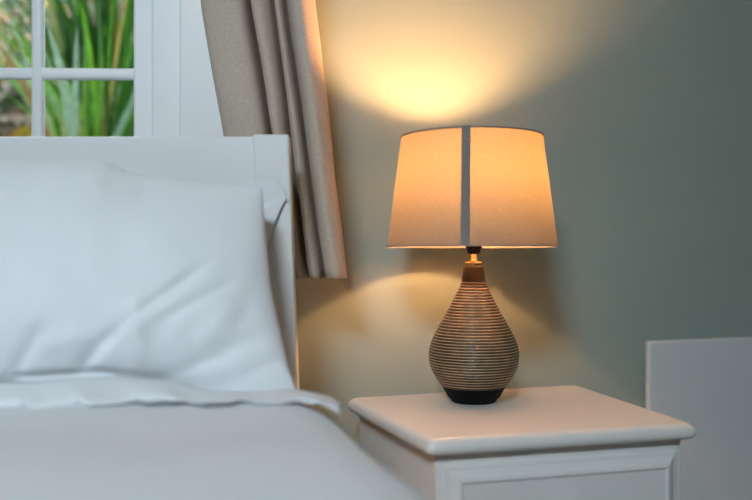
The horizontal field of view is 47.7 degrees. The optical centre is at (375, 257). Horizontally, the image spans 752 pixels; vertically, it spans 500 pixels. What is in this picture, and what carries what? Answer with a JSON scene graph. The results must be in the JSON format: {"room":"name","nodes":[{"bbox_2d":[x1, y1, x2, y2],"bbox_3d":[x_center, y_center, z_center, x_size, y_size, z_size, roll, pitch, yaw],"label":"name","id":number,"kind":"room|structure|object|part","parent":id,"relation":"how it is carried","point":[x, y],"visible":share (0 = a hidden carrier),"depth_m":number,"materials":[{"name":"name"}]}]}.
{"room":"bedroom","nodes":[
{"label":"bedroom","id":0,"kind":"room"},
{"bbox_2d":[296,0,751,446],"bbox_3d":[0.834,-0.410,1.899,2.360,2.500,0.100,0,0,-20],"label":"wall","id":1,"kind":"structure","parent":0,"point":[642,109],"depth_m":1.68,"materials":[{"name":"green paint"}]},
{"bbox_2d":[645,337,751,499],"bbox_3d":[0.825,0.386,1.816,0.620,0.440,0.050,0,0,-20],"label":"heater","id":2,"kind":"object","parent":1,"relation":"attached to","point":[705,384],"visible":0.88,"depth_m":1.74,"materials":[{"name":"white metal"}]},
{"bbox_3d":[0.350,0.865,0.100,6.500,0.050,5.800,0,0,0],"label":"floor","id":3,"kind":"structure","parent":0,"visible":0},
{"bbox_2d":[0,135,298,389],"bbox_3d":[-0.850,0.332,0.238,1.521,1.017,2.026,0,0,0],"label":"headboard","id":4,"kind":"object","parent":3,"relation":"on","point":[241,160],"visible":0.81,"depth_m":1.22,"materials":[{"name":"white wood"}]},
{"bbox_3d":[-0.844,0.158,1.236,1.382,0.665,0.030,0,0,0],"label":"headboard panel","id":5,"kind":"part","parent":4,"relation":"part of","materials":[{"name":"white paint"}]},
{"bbox_3d":[-0.133,0.332,1.231,0.087,1.017,0.032,0,0,0],"label":"headboard post","id":6,"kind":"part","parent":4,"relation":"part of","materials":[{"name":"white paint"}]},
{"bbox_3d":[-0.850,0.364,0.245,1.320,0.259,1.920,0,0,0],"label":"mattress","id":7,"kind":"object","parent":4,"relation":"on","visible":0},
{"bbox_2d":[0,390,423,499],"bbox_3d":[-0.719,0.382,0.175,1.803,0.452,1.951,0,0,0],"label":"duvet","id":8,"kind":"object","parent":7,"relation":"on","point":[182,450],"visible":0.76,"depth_m":0.71,"materials":[{"name":"grey fabric"}]},
{"bbox_2d":[0,159,341,414],"bbox_3d":[-0.447,0.009,1.016,0.817,0.336,0.224,0,0,0],"label":"pillow","id":9,"kind":"object","parent":8,"relation":"on","point":[118,285],"visible":1,"depth_m":1.01,"materials":[{"name":"white fabric"}]},
{"bbox_2d":[247,179,288,242],"bbox_3d":[-0.502,0.025,1.188,0.755,0.274,0.040,0,0,-1],"label":"pillow","id":10,"kind":"object","parent":7,"relation":"on","point":[274,195],"visible":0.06,"depth_m":1.21,"materials":[{"name":"white fabric"}]},
{"bbox_2d":[348,385,695,499],"bbox_3d":[0.222,0.537,1.327,0.452,0.605,0.408,0,0,-18],"label":"nightstand","id":11,"kind":"object","parent":3,"relation":"on","point":[569,442],"visible":0.98,"depth_m":1.18,"materials":[{"name":"white paint"}]},
{"bbox_2d":[386,125,558,404],"bbox_3d":[0.156,0.018,1.391,0.280,0.434,0.280,0,0,0],"label":"table lamp","id":12,"kind":"object","parent":11,"relation":"on","point":[472,188],"visible":1,"depth_m":1.30,"materials":[{"name":"brown wood"}]},
{"bbox_3d":[0.156,-0.197,1.391,0.233,0.002,0.233,0,0,0],"label":"shade trim","id":13,"kind":"part","parent":12,"relation":"part of","materials":[{"name":"fabric"}]},
{"bbox_3d":[0.156,-0.108,1.391,0.277,0.180,0.277,0,0,0],"label":"lamp shade","id":14,"kind":"part","parent":12,"relation":"part of","materials":[{"name":"beige fabric"}]},
{"bbox_3d":[0.156,-0.019,1.391,0.280,0.002,0.280,0,0,0],"label":"shade trim","id":15,"kind":"part","parent":12,"relation":"part of","materials":[{"name":"grey fabric"}]},
{"bbox_2d":[465,246,481,253],"bbox_3d":[0.160,-0.069,1.391,0.068,0.124,0.068,0,0,0],"label":"bulb socket","id":16,"kind":"object","parent":12,"relation":"attached to","point":[470,249],"depth_m":1.38,"materials":[{"name":"black plastic"}]},
{"bbox_3d":[0.260,0.340,1.161,0.351,0.131,0.013,0,0,-16],"label":"drawer","id":17,"kind":"part","parent":11,"relation":"part of","materials":[{"name":"white paint"}]},
{"bbox_3d":[-1.503,-0.410,1.484,2.600,2.500,0.120,0,0,-2],"label":"wall","id":18,"kind":"structure","parent":0,"visible":0},
{"bbox_2d":[0,0,223,136],"bbox_3d":[-0.687,-0.237,1.488,0.900,1.554,0.130,0,0,-2],"label":"window","id":19,"kind":"structure","parent":18,"relation":"in","point":[172,76],"depth_m":1.46,"materials":[{"name":"white paint"}]},
{"bbox_3d":[-0.693,-0.471,1.500,0.609,0.825,0.045,0,0,-2],"label":"sash","id":20,"kind":"part","parent":19,"relation":"part of","materials":[{"name":"white paint"}]},
{"bbox_3d":[-0.670,-0.461,1.501,0.725,0.905,0.104,0,0,-2],"label":"frame","id":21,"kind":"part","parent":19,"relation":"part of","materials":[{"name":"white paint"}]},
{"bbox_3d":[-0.686,-0.237,1.444,0.900,1.554,0.018,0,0,-2],"label":"architrave","id":22,"kind":"part","parent":19,"relation":"part of","materials":[{"name":"white paint"}]},
{"bbox_3d":[-0.555,-1.315,1.404,1.034,0.040,0.128,0,0,0],"label":"pole","id":23,"kind":"object","parent":18,"relation":"attached to","visible":0},
{"bbox_2d":[200,0,346,278],"bbox_3d":[-0.190,-0.634,1.370,0.288,1.332,0.096,0,0,0],"label":"curtain","id":24,"kind":"object","parent":23,"relation":"hanging from","point":[266,61],"visible":0.8,"depth_m":1.34,"materials":[{"name":"beige fabric"}]},
{"label":"outside","id":25,"kind":"structure","parent":0,"visible":0},
{"bbox_2d":[0,0,133,136],"bbox_3d":[-1.950,-1.184,3.700,5.100,3.224,3.800,0,0,0],"label":"bank","id":26,"kind":"object","parent":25,"point":[6,102],"visible":0.02,"depth_m":3.22,"materials":[{"name":"soil"}]},
{"bbox_2d":[4,80,29,96],"bbox_3d":[-1.263,-0.594,2.999,0.093,0.066,0.108,0,0,-35],"label":"stone","id":27,"kind":"object","parent":26,"relation":"on","point":[10,90],"visible":0.38,"depth_m":2.96,"materials":[{"name":"grey stone"}]},
{"bbox_2d":[0,2,94,81],"bbox_3d":[-1.382,-0.819,3.140,0.833,0.364,0.909,0,0,0],"label":"grass tuft","id":28,"kind":"object","parent":26,"relation":"on","point":[6,64],"visible":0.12,"depth_m":3.01,"materials":[{"name":"green plant"}]},
{"bbox_2d":[0,36,120,120],"bbox_3d":[-0.990,-0.528,2.695,0.415,0.323,0.432,0,0,-13],"label":"grass tuft","id":29,"kind":"object","parent":26,"relation":"on","point":[23,63],"visible":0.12,"depth_m":2.64,"materials":[{"name":"green plant"}]},
{"bbox_2d":[0,0,123,136],"bbox_3d":[-1.127,-0.962,3.294,1.608,1.921,2.244,0,0,0],"label":"leaf litter","id":30,"kind":"object","parent":26,"relation":"on","point":[14,115],"visible":0.05,"depth_m":2.87,"materials":[{"name":"brown plant"}]},
{"bbox_2d":[0,0,133,136],"bbox_3d":[-0.832,-0.511,2.451,0.841,0.642,0.842,0,0,41],"label":"plant","id":31,"kind":"object","parent":26,"relation":"on","point":[102,94],"visible":0.27,"depth_m":2.36,"materials":[{"name":"green plant"}]},
{"bbox_2d":[0,21,133,136],"bbox_3d":[-0.843,-0.371,2.325,0.561,0.442,0.421,0,0,0],"label":"plant","id":32,"kind":"object","parent":26,"relation":"on","point":[69,125],"visible":0.31,"depth_m":2.27,"materials":[{"name":"green plant"}]},
{"bbox_2d":[8,0,133,105],"bbox_3d":[-0.890,-0.859,2.913,0.889,0.688,0.816,0,0,41],"label":"plant","id":33,"kind":"object","parent":26,"relation":"on","point":[64,23],"visible":0.19,"depth_m":2.80,"materials":[{"name":"green plant"}]}
]}

